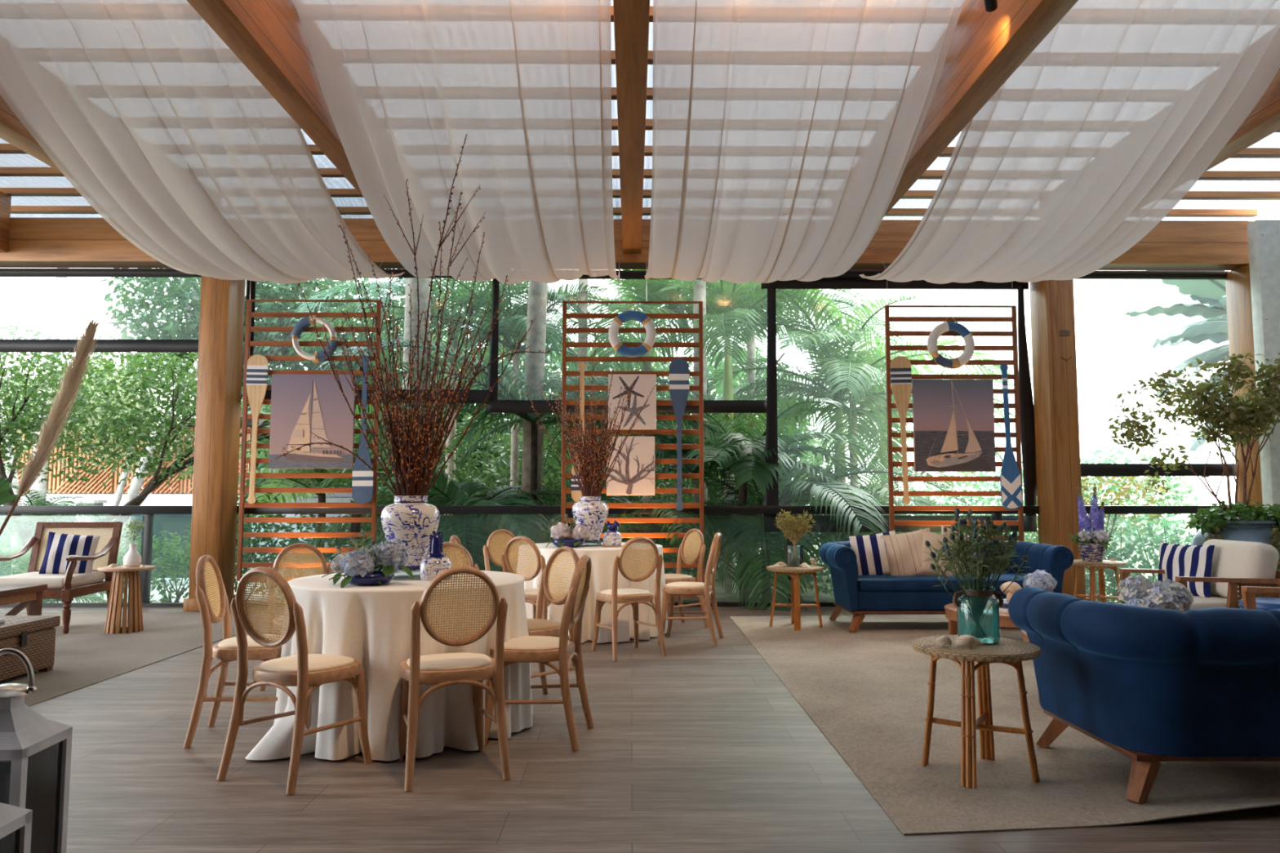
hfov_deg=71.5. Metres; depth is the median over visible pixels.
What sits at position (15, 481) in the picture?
tree
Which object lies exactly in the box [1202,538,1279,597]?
cushion
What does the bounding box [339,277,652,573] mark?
palm
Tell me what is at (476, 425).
palm
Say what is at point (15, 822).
lantern
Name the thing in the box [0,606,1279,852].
floor
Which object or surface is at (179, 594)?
shrub
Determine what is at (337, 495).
shrub
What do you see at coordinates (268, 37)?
ceiling beam
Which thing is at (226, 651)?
bentwood chair
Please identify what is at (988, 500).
shrub
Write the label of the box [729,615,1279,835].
sisal rug
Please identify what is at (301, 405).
print
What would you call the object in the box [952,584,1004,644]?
glass jar
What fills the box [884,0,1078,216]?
ceiling beam
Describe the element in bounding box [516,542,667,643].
tablecloth
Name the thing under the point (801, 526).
sprigs
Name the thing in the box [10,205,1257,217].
roof slat
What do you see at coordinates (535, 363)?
palm
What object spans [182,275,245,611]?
column
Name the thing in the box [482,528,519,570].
bentwood chair
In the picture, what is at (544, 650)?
bentwood chair
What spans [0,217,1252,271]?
header beam
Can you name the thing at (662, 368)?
tree
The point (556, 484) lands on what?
shrub
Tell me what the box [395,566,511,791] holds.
bentwood chair
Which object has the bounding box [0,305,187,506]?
tree
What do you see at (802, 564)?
shell
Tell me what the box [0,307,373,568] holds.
tree
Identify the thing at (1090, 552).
flower pot
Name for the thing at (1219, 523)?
potted tree
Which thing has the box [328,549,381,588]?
hydrangea
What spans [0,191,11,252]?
ceiling beam
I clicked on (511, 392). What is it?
palm
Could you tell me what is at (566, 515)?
thistle spray
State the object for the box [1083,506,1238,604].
glass balustrade
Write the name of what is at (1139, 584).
hydrangea
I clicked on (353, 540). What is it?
thistle spray
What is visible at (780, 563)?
shell
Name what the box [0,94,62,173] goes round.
ceiling beam
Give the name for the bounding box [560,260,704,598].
slatted screen
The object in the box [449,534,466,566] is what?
bentwood chair
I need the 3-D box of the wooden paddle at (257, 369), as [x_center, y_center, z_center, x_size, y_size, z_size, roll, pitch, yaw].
[-4.072,0.025,9.398,0.215,1.580,0.024,1,-5,0]
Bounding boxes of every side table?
[97,564,155,634]
[911,635,1041,788]
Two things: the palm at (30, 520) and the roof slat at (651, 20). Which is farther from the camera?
the palm at (30, 520)
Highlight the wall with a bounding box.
[0,499,191,577]
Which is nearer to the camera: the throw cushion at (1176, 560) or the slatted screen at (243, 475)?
the throw cushion at (1176, 560)
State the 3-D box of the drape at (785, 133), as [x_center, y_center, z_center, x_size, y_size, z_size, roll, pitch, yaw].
[1.106,-2.288,5.520,2.068,1.142,8.220,0,-5,-1]
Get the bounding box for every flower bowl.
[343,570,394,586]
[552,538,583,547]
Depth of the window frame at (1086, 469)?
10.07 m
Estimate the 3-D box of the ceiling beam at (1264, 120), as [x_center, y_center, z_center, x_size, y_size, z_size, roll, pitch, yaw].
[4.591,-2.714,3.568,0.200,0.630,12.620,0,-5,-1]
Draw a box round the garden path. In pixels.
[47,577,281,603]
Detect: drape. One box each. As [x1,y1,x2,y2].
[0,0,404,284]
[292,0,618,284]
[644,0,965,283]
[859,0,1279,284]
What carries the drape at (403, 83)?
hanging from the ceiling beam at (268, 37)
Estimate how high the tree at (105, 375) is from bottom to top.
5.487 m
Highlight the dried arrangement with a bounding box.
[0,315,103,535]
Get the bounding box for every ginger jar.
[380,495,439,570]
[572,496,608,542]
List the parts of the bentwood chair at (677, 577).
leg, seat, leg, cane panel, leg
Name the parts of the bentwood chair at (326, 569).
leg, seat, cane panel, leg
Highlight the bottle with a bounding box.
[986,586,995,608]
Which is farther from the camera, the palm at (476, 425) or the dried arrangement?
the palm at (476, 425)
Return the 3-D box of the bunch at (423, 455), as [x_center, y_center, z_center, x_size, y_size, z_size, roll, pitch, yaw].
[-1.222,-0.469,4.875,1.444,2.268,0.485,1,-5,-17]
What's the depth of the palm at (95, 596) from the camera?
10.88 m
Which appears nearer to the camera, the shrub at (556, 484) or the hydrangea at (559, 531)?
the hydrangea at (559, 531)
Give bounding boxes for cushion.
[0,571,105,589]
[38,531,100,573]
[848,530,895,575]
[880,527,930,575]
[915,528,961,576]
[941,525,984,574]
[1156,542,1214,597]
[1189,595,1239,609]
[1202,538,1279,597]
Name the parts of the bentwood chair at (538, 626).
leg, seat, cane panel, leg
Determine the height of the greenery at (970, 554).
0.242 m
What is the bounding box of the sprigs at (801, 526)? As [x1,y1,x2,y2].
[774,508,815,564]
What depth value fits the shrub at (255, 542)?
12.01 m
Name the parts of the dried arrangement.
plume stem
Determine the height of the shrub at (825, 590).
1.714 m
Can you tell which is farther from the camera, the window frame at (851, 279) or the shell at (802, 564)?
the window frame at (851, 279)
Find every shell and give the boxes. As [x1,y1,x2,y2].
[106,564,119,568]
[773,561,787,566]
[800,563,809,567]
[809,558,815,565]
[934,635,951,646]
[955,635,983,648]
[963,599,971,608]
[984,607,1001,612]
[1000,581,1022,604]
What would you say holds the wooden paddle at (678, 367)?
attached to the slatted screen at (565, 388)
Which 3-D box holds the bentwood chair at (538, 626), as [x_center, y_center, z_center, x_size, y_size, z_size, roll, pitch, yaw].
[-0.619,1.165,5.181,0.502,0.912,0.442,4,-6,-40]
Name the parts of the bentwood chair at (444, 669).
leg, leg, seat, cane panel, leg, leg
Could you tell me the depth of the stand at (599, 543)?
8.06 m
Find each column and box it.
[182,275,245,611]
[1029,279,1089,600]
[1225,263,1262,517]
[1247,219,1279,526]
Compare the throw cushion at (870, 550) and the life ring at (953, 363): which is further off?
the life ring at (953, 363)
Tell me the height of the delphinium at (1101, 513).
0.467 m
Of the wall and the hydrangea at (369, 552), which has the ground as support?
the wall
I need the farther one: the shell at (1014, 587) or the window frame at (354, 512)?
the window frame at (354, 512)
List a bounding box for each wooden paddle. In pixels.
[246,355,268,503]
[351,355,373,503]
[571,362,591,502]
[669,358,688,511]
[890,355,911,504]
[1000,363,1022,510]
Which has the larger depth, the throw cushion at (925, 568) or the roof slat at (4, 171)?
the roof slat at (4, 171)
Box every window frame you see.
[0,267,201,353]
[0,506,191,607]
[236,506,1039,607]
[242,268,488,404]
[485,270,766,413]
[760,270,1036,533]
[1075,270,1235,477]
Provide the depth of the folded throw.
5.81 m
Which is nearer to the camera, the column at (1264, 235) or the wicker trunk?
the wicker trunk
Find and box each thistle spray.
[336,529,386,573]
[547,514,577,538]
[922,508,1031,639]
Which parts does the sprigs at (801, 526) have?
stem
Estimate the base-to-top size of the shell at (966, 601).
0.084 m
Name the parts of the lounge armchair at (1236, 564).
leg, armrest, leg, armrest, post, leg, rail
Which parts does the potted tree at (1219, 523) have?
crown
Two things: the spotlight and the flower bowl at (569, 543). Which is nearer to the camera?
the spotlight
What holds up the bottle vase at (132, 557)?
on the side table at (131, 580)
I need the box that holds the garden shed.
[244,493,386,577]
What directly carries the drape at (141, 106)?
hanging from the ceiling beam at (12, 131)
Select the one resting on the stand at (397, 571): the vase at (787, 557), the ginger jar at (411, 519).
the ginger jar at (411, 519)
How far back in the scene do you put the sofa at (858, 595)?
7.94 m
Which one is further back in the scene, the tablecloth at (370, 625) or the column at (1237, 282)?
the column at (1237, 282)
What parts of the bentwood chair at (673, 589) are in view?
leg, leg, seat, leg, cane panel, leg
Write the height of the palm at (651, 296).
6.385 m
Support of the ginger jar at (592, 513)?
on the stand at (599, 543)
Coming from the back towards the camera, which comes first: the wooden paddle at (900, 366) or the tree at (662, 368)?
the tree at (662, 368)
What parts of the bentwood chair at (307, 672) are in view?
leg, cane panel, leg, seat, leg, leg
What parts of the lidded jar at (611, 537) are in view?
lid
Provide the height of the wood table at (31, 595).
0.500 m
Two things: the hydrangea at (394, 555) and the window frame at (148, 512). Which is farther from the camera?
the window frame at (148, 512)
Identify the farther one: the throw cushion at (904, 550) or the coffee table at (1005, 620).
the throw cushion at (904, 550)
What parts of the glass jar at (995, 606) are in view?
rope handle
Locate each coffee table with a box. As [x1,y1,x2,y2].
[944,603,1017,636]
[1022,630,1039,703]
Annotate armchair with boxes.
[0,521,123,634]
[1119,538,1279,610]
[1240,586,1279,609]
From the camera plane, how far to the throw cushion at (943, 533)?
8.39 m
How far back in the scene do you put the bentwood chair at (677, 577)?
8.34 m
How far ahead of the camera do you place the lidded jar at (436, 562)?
4.62 m
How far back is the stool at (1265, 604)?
6.20 m
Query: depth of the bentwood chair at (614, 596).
6.75 m
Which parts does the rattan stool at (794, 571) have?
leg, leg, leg, leg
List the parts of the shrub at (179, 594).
stem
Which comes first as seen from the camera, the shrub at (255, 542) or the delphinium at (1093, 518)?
the delphinium at (1093, 518)
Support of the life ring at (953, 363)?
hanging from the slatted screen at (1012, 319)
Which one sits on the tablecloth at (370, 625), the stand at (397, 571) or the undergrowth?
the stand at (397, 571)
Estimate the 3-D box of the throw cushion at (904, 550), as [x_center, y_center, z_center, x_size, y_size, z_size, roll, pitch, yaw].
[2.526,1.199,8.287,0.522,0.510,0.199,-1,-5,7]
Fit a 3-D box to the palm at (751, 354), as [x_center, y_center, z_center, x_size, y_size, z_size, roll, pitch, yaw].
[2.198,-0.206,16.865,7.202,6.106,6.403,0,-5,-1]
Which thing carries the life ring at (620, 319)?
hanging from the slatted screen at (565, 388)
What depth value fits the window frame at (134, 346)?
10.07 m
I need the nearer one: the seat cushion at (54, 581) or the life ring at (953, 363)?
the seat cushion at (54, 581)
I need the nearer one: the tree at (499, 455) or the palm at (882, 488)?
the palm at (882, 488)
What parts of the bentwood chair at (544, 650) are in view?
leg, seat, leg, cane panel, leg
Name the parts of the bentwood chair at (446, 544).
cane panel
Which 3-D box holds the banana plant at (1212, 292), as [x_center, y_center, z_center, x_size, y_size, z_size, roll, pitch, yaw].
[8.539,-0.054,12.579,2.973,5.130,2.528,-1,-5,16]
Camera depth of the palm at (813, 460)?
18.66 m
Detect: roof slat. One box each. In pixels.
[0,143,1279,158]
[0,166,1279,180]
[0,187,1279,199]
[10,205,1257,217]
[610,5,653,22]
[611,50,653,64]
[611,87,653,99]
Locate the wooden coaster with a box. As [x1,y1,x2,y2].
[601,545,622,547]
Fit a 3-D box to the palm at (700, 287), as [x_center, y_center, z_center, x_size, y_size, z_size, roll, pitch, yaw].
[0.915,-1.896,13.090,5.417,8.873,5.726,0,-5,-1]
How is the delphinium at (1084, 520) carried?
in the flower pot
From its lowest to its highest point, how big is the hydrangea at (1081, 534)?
0.174 m
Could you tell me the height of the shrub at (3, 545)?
1.325 m
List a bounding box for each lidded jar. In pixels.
[419,530,452,581]
[602,520,622,546]
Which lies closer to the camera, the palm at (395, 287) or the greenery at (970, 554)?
the greenery at (970, 554)
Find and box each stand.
[391,570,420,580]
[580,542,603,546]
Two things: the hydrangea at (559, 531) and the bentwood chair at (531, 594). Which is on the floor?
the bentwood chair at (531, 594)
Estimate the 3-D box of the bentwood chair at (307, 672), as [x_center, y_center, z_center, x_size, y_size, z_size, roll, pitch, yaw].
[-1.501,1.065,3.933,0.442,0.912,0.502,-2,-5,26]
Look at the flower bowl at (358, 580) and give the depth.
4.32 m
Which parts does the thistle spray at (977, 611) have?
stem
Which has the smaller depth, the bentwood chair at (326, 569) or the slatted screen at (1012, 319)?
the bentwood chair at (326, 569)
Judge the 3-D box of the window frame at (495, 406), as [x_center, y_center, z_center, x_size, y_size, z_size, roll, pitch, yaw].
[-0.138,-0.971,10.159,3.220,1.658,0.104,0,-5,-1]
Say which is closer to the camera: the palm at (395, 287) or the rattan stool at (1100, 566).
the rattan stool at (1100, 566)
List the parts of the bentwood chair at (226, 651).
leg, cane panel, leg, seat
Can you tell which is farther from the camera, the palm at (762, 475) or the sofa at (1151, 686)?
the palm at (762, 475)
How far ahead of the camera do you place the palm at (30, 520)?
12.33 m
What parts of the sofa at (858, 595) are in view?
leg, arm, leg, seat, arm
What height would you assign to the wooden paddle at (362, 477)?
1.580 m
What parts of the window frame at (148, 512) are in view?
handrail, post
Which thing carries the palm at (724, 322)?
on the ground
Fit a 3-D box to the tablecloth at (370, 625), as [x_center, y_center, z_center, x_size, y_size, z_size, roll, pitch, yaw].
[-1.228,1.188,4.703,1.329,0.758,1.321,1,-5,-9]
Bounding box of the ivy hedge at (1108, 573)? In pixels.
[1008,522,1200,601]
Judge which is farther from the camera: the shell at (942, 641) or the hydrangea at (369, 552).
the hydrangea at (369, 552)
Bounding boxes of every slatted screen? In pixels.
[236,259,383,582]
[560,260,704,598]
[882,261,1024,542]
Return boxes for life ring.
[290,315,338,363]
[608,303,656,357]
[927,315,974,371]
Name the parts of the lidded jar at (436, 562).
lid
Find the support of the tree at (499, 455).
on the ground
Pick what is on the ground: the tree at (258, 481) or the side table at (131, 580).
the tree at (258, 481)
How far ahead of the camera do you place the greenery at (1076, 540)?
8.95 m
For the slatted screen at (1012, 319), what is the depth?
9.52 m
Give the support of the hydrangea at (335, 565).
in the flower bowl at (358, 580)
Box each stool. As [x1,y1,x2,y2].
[766,564,824,630]
[1072,559,1126,604]
[1238,597,1279,611]
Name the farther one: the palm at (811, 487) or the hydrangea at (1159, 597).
the palm at (811, 487)
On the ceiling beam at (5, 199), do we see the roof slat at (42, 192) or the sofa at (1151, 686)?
the roof slat at (42, 192)
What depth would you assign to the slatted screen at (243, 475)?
9.40 m
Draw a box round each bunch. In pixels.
[274,133,550,495]
[525,329,656,496]
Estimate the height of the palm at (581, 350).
8.850 m
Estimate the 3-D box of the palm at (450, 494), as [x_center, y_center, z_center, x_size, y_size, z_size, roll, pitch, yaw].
[-2.228,1.426,11.469,4.423,1.997,3.456,0,-5,-1]
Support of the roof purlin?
attached to the ceiling
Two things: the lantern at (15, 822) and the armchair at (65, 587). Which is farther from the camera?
the armchair at (65, 587)
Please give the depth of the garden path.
12.97 m
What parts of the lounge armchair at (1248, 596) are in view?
leg, armrest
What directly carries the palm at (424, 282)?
on the ground
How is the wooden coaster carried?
on the tablecloth at (602, 558)
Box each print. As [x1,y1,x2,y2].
[268,374,355,468]
[606,435,654,495]
[608,373,656,429]
[911,379,995,471]
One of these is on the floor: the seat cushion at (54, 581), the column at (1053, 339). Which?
the column at (1053, 339)
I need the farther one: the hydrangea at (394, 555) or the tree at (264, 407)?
the tree at (264, 407)
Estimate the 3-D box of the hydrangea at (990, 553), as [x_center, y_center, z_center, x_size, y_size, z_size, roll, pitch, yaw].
[1.525,0.663,3.934,0.092,0.283,0.098,-3,-6,37]
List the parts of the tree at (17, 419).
crown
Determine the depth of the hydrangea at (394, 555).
4.39 m
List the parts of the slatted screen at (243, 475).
rail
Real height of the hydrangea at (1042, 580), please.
0.312 m
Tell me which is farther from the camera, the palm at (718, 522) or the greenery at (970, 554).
the palm at (718, 522)
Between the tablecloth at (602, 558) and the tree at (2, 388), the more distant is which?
the tree at (2, 388)
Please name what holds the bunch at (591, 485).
in the ginger jar at (592, 513)
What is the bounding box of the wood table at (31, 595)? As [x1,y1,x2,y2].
[0,584,47,615]
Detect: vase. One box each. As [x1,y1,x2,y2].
[123,543,142,567]
[785,545,803,566]
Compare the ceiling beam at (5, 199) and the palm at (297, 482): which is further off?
the palm at (297, 482)
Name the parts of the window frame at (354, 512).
post, post, handrail, post, post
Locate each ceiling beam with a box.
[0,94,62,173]
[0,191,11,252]
[186,0,363,196]
[613,0,649,253]
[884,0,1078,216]
[1204,68,1279,172]
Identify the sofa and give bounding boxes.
[819,541,1073,633]
[1008,586,1279,804]
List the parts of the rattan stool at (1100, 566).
leg, leg, leg, leg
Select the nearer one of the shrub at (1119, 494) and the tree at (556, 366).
the shrub at (1119, 494)
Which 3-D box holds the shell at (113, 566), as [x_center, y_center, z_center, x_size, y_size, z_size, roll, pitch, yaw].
[-4.676,1.238,7.897,0.106,0.037,0.050,1,-5,-10]
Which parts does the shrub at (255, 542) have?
stem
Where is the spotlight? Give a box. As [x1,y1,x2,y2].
[983,0,997,12]
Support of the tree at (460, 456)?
on the ground
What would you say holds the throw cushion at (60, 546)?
on the armchair at (65, 587)
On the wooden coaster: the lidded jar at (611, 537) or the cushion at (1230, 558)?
the lidded jar at (611, 537)
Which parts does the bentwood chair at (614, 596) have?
leg, leg, seat, leg, cane panel, leg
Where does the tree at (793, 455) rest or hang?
on the ground
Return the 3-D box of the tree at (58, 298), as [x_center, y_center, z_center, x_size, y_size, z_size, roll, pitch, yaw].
[-12.856,-3.809,18.898,3.321,13.621,3.000,0,-5,-1]
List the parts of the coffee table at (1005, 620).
leg, leg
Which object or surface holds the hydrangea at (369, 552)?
in the flower bowl at (358, 580)
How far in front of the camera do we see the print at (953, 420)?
9.45 m
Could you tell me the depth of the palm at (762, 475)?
10.93 m
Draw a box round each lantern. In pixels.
[0,648,72,852]
[0,802,32,852]
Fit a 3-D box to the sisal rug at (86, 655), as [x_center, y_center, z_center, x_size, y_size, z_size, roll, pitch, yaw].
[-6.690,1.692,6.151,6.330,0.005,6.250,0,-5,-1]
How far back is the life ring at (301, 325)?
9.44 m
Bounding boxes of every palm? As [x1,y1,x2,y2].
[0,483,134,564]
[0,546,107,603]
[174,403,457,575]
[281,456,631,595]
[287,277,608,558]
[319,336,734,537]
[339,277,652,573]
[401,277,431,502]
[444,368,761,499]
[463,269,852,528]
[520,280,547,544]
[539,493,810,588]
[573,279,919,565]
[577,279,587,438]
[607,279,883,592]
[634,392,883,602]
[635,439,971,611]
[682,462,1012,599]
[685,282,1012,542]
[693,279,707,599]
[707,323,1024,506]
[762,336,1013,502]
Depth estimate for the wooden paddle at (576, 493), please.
9.42 m
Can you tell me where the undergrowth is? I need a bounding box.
[364,410,911,582]
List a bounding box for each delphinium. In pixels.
[1075,485,1092,533]
[1087,484,1099,530]
[1092,501,1104,532]
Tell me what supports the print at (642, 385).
attached to the slatted screen at (565, 388)
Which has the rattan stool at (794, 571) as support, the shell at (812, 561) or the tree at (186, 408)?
the shell at (812, 561)
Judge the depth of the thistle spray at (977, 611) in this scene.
3.94 m
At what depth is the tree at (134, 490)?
15.04 m
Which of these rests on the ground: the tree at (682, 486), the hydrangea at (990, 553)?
the tree at (682, 486)
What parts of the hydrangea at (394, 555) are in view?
stem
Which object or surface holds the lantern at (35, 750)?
on the floor
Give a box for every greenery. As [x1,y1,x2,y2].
[931,528,1021,582]
[1067,530,1114,545]
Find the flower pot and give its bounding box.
[1078,542,1105,561]
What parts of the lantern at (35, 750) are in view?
glass pane, carry handle, frame, glass pane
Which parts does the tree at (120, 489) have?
crown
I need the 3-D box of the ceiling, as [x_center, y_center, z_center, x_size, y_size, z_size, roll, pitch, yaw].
[-1.056,-2.890,6.567,17.200,0.024,10.350,0,-5,-1]
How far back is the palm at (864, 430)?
14.75 m
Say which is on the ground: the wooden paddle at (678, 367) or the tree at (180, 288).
the tree at (180, 288)
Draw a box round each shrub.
[0,514,191,584]
[122,551,190,602]
[178,485,448,602]
[428,457,693,567]
[758,487,1038,597]
[805,448,1204,542]
[1007,476,1179,595]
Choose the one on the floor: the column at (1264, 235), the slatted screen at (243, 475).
the column at (1264, 235)
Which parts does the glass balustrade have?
handrail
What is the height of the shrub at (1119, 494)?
1.902 m
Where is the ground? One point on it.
(721, 597)
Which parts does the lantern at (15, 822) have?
glass pane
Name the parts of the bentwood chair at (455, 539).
cane panel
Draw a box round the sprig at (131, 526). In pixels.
[124,519,146,542]
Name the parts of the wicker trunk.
lid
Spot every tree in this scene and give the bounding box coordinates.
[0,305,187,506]
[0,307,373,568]
[0,368,36,478]
[0,400,25,575]
[11,353,180,493]
[28,276,67,505]
[98,267,448,440]
[116,280,246,565]
[149,368,276,493]
[186,401,288,493]
[244,349,483,526]
[325,403,494,550]
[429,303,595,549]
[480,427,574,550]
[547,323,693,500]
[624,426,724,568]
[684,339,834,557]
[1106,352,1279,596]
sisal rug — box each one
[0,612,282,706]
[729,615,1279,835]
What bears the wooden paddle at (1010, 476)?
attached to the slatted screen at (1012, 319)
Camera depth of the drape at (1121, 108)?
6.66 m
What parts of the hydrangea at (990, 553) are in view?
stem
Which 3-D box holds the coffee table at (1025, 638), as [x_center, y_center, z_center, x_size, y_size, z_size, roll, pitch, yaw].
[3.013,1.429,5.229,1.400,0.374,1.400,-1,-5,7]
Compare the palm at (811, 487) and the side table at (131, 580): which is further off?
the palm at (811, 487)
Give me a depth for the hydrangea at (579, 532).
7.66 m
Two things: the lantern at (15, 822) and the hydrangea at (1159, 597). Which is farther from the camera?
the hydrangea at (1159, 597)
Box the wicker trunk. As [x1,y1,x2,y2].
[0,615,60,681]
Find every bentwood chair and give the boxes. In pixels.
[182,555,281,748]
[216,566,372,795]
[258,542,333,690]
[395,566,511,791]
[428,542,479,569]
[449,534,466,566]
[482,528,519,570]
[484,555,594,751]
[500,536,570,637]
[526,546,582,694]
[591,536,666,661]
[657,532,723,646]
[664,528,709,627]
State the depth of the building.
20.01 m
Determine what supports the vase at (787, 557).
on the rattan stool at (794, 571)
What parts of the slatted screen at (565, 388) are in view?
rail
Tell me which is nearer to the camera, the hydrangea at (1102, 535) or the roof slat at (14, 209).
the hydrangea at (1102, 535)
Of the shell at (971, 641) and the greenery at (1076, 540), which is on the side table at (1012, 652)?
the shell at (971, 641)
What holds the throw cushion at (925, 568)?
on the sofa at (858, 595)
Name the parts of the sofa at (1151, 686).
arm, leg, leg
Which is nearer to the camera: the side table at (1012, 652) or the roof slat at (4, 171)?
the side table at (1012, 652)
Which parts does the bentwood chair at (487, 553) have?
leg, cane panel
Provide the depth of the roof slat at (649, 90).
7.35 m
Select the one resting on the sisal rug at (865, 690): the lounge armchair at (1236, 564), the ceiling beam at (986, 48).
the lounge armchair at (1236, 564)
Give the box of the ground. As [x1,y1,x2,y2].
[235,517,1205,602]
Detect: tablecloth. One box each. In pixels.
[244,570,533,760]
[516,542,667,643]
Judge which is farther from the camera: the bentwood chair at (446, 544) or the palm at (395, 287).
the palm at (395, 287)
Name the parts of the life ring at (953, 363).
loose cord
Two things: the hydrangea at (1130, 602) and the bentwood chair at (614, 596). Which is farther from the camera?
the bentwood chair at (614, 596)
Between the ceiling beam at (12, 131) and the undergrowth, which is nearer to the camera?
the ceiling beam at (12, 131)
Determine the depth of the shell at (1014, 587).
7.05 m
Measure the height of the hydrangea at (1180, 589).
0.259 m
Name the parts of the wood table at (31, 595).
leg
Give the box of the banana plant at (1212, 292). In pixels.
[1115,270,1231,453]
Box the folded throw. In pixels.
[0,618,4,624]
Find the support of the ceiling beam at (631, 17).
attached to the header beam at (33, 242)
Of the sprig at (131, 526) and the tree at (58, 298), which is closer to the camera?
the sprig at (131, 526)
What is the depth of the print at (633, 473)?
9.38 m
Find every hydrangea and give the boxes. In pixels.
[321,551,350,585]
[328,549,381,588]
[360,544,386,566]
[373,537,413,579]
[545,521,571,547]
[570,524,597,546]
[972,546,995,606]
[1022,569,1057,592]
[1077,530,1092,543]
[1089,529,1111,550]
[1113,575,1155,604]
[1122,595,1145,607]
[1136,585,1183,611]
[1153,577,1193,613]
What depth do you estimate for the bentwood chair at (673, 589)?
7.33 m
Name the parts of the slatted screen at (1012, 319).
rail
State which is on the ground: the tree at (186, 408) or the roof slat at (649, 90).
the tree at (186, 408)
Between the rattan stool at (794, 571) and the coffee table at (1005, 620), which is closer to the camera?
the coffee table at (1005, 620)
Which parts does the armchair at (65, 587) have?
armrest, leg, post, seat rail, leg, rail, cane panel, rail, seat rail, rail, armrest, leg, post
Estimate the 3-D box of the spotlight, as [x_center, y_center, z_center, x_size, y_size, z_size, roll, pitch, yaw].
[2.008,-2.477,5.094,0.068,0.175,0.105,-2,-5,27]
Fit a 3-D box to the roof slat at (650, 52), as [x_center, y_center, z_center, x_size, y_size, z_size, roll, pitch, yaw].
[-1.157,-2.814,6.766,16.900,0.070,0.080,0,-5,-1]
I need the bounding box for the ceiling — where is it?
[0,0,1279,221]
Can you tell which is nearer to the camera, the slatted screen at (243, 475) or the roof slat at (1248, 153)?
the roof slat at (1248, 153)
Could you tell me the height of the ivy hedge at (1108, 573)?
1.766 m
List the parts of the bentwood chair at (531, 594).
leg, cane panel, leg, leg, seat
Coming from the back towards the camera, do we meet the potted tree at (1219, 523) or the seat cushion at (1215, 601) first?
the potted tree at (1219, 523)
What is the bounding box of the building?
[0,417,302,558]
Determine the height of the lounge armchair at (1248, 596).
0.854 m

